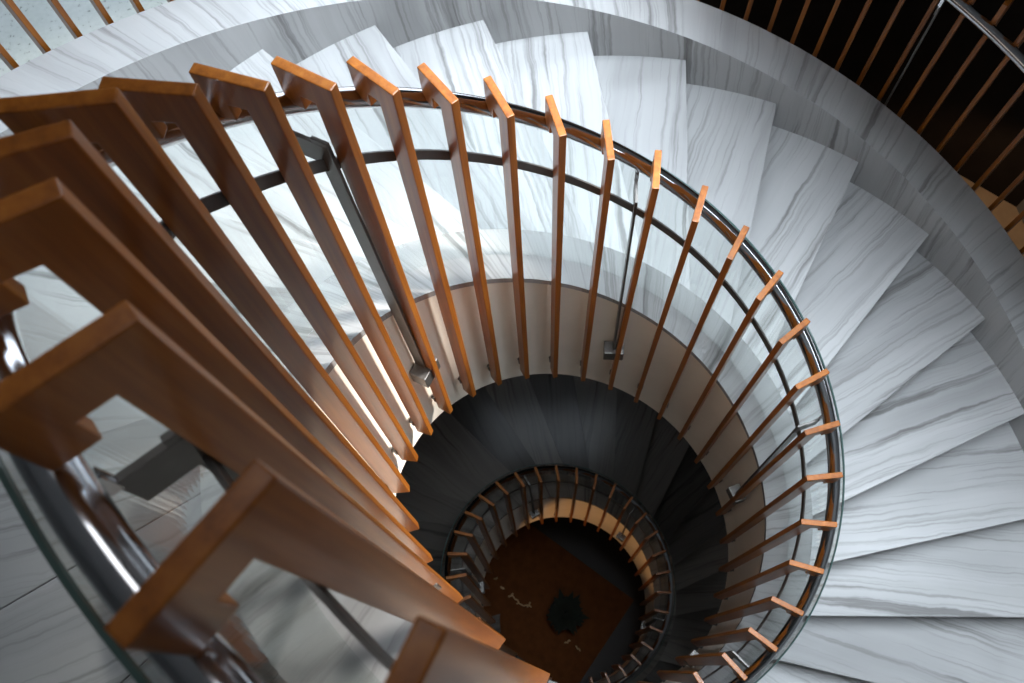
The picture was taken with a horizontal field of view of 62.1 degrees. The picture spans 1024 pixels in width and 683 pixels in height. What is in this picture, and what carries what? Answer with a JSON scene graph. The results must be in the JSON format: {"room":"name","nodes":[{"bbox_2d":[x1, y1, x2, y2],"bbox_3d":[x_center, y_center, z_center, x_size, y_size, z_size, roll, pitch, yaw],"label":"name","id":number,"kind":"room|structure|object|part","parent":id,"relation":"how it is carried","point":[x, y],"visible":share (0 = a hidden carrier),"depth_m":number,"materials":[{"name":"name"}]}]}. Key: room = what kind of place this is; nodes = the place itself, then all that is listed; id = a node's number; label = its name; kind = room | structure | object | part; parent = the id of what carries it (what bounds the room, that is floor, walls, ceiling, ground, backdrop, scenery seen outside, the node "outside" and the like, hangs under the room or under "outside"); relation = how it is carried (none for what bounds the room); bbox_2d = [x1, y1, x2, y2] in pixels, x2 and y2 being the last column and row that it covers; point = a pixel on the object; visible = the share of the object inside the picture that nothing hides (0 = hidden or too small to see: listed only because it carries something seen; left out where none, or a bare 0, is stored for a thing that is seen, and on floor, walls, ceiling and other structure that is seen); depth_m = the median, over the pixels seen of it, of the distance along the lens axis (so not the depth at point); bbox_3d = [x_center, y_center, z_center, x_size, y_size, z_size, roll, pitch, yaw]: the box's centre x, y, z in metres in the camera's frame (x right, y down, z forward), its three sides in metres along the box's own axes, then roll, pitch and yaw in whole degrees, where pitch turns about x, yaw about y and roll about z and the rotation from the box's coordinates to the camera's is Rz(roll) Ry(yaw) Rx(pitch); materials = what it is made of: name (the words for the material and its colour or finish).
{"room":"spiral staircase","nodes":[
{"label":"spiral staircase","id":0,"kind":"room"},
{"bbox_2d":[0,0,167,75],"bbox_3d":[-2.708,-0.671,4.220,3.975,0.180,2.475,-10,68,-1],"label":"floor","id":1,"kind":"structure","parent":0,"point":[39,13],"depth_m":4.51,"materials":[{"name":"stone"}]},
{"bbox_2d":[515,517,644,682],"bbox_3d":[0.359,4.325,10.683,8.400,0.150,7.800,-10,68,-1],"label":"floor","id":2,"kind":"structure","parent":0,"point":[603,555],"depth_m":11.09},
{"bbox_2d":[0,0,1023,682],"bbox_3d":[0.526,1.756,6.235,4.823,9.930,4.875,-10,68,-1],"label":"spiral staircase","id":3,"kind":"structure","parent":2,"relation":"on","point":[910,289],"depth_m":3.98,"materials":[{"name":"stone"}]},
{"bbox_2d":[0,56,844,682],"bbox_3d":[0.461,1.429,5.454,1.824,10.207,1.871,-10,68,-1],"label":"balustrade","id":4,"kind":"object","parent":3,"relation":"attached to","point":[298,499],"visible":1,"depth_m":1.09,"materials":[{"name":"orange wood"}]},
{"bbox_3d":[-0.344,0.116,0.718,0.016,0.091,0.012,-36,71,-11],"label":"stay rod","id":5,"kind":"part","parent":4,"relation":"part of","materials":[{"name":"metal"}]},
{"bbox_3d":[-0.273,0.319,1.304,0.093,1.245,0.009,-36,71,-11],"label":"post","id":6,"kind":"part","parent":4,"relation":"part of","materials":[{"name":"grey metal"}]},
{"bbox_3d":[-0.347,-0.155,2.159,0.093,1.245,0.009,24,72,12],"label":"post","id":7,"kind":"part","parent":4,"relation":"part of","materials":[{"name":"grey metal"}]},
{"bbox_3d":[-0.318,1.696,6.058,0.093,1.245,0.009,-5,68,1],"label":"post","id":8,"kind":"part","parent":4,"relation":"part of","materials":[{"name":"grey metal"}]},
{"bbox_3d":[0.153,1.302,7.137,0.009,1.245,0.093,-27,69,-7],"label":"post","id":9,"kind":"part","parent":4,"relation":"part of","materials":[{"name":"grey metal"}]},
{"bbox_3d":[0.406,-0.226,3.113,0.009,1.245,0.093,2,69,4],"label":"post","id":10,"kind":"part","parent":4,"relation":"part of","materials":[{"name":"grey metal"}]},
{"bbox_3d":[1.070,1.687,7.880,0.009,1.245,0.093,36,75,16],"label":"post","id":11,"kind":"part","parent":4,"relation":"part of","materials":[{"name":"grey metal"}]},
{"bbox_3d":[0.374,-0.497,2.551,0.012,0.091,0.016,2,69,4],"label":"stay rod","id":12,"kind":"part","parent":4,"relation":"part of","materials":[{"name":"metal"}]},
{"bbox_3d":[0.444,1.321,5.182,1.824,9.318,1.871,-10,68,-1],"label":"glass panel","id":13,"kind":"part","parent":4,"relation":"part of","materials":[{"name":"clear glass"}]},
{"bbox_3d":[1.390,2.776,8.380,0.093,1.245,0.009,13,70,8],"label":"post","id":14,"kind":"part","parent":4,"relation":"part of","materials":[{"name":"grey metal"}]},
{"bbox_3d":[1.001,1.567,4.160,0.093,1.245,0.009,41,76,17],"label":"post","id":15,"kind":"part","parent":4,"relation":"part of","materials":[{"name":"grey metal"}]},
{"bbox_3d":[1.124,0.525,3.692,0.093,1.245,0.009,-20,69,-5],"label":"post","id":16,"kind":"part","parent":4,"relation":"part of","materials":[{"name":"grey metal"}]},
{"bbox_2d":[0,0,1023,254],"bbox_3d":[0.331,-1.041,3.587,4.452,3.502,1.553,-3,68,2],"label":"balustrade","id":17,"kind":"object","parent":3,"relation":"attached to","point":[1012,51],"visible":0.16,"depth_m":3.66,"materials":[{"name":"orange wood"}]},
{"bbox_3d":[1.774,-1.162,3.973,0.009,1.245,0.093,33,74,15],"label":"post","id":18,"kind":"part","parent":17,"relation":"part of","materials":[{"name":"grey metal"}]},
{"bbox_3d":[0.277,-1.279,2.834,4.314,1.814,1.441,-3,68,2],"label":"handrail","id":19,"kind":"part","parent":17,"relation":"part of","materials":[{"name":"metal"}]},
{"bbox_2d":[483,523,633,682],"bbox_3d":[0.314,3.306,10.993,2.070,0.030,1.425,34,74,15],"label":"rug","id":20,"kind":"object","parent":2,"relation":"on","point":[528,573],"visible":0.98,"depth_m":10.96,"materials":[{"name":"brown fabric"}]},
{"bbox_2d":[546,588,589,634],"bbox_3d":[0.684,3.398,10.647,0.529,0.526,0.556,41,76,17],"label":"potted plant","id":21,"kind":"object","parent":20,"relation":"on","point":[565,613],"visible":1,"depth_m":10.50,"materials":[{"name":"green plant"}]},
{"bbox_3d":[0.672,3.439,10.721,0.400,0.360,0.400,-10,68,-1],"label":"pot","id":22,"kind":"part","parent":21,"relation":"part of","materials":[{"name":"black"}]},
{"bbox_2d":[699,0,866,68],"bbox_3d":[-1.232,-1.918,5.376,7.695,14.475,0.180,-10,68,-1],"label":"wall","id":23,"kind":"structure","parent":0,"point":[848,12],"depth_m":5.84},
{"bbox_2d":[838,0,1023,206],"bbox_3d":[3.077,-2.067,5.174,1.987,14.475,0.180,37,75,16],"label":"wall","id":24,"kind":"structure","parent":0,"point":[911,14],"depth_m":5.88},
{"bbox_2d":[960,175,1023,256],"bbox_3d":[3.058,-0.529,6.222,2.795,0.150,1.563,37,75,16],"label":"floor","id":25,"kind":"structure","parent":0,"point":[1005,212],"depth_m":6.27,"materials":[{"name":"brown wood"}]},
{"bbox_2d":[1016,199,1023,222],"bbox_3d":[4.273,1.454,3.705,0.180,14.475,6.930,-10,68,-1],"label":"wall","id":26,"kind":"structure","parent":0,"point":[1020,207],"depth_m":6.23,"materials":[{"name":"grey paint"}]}
]}

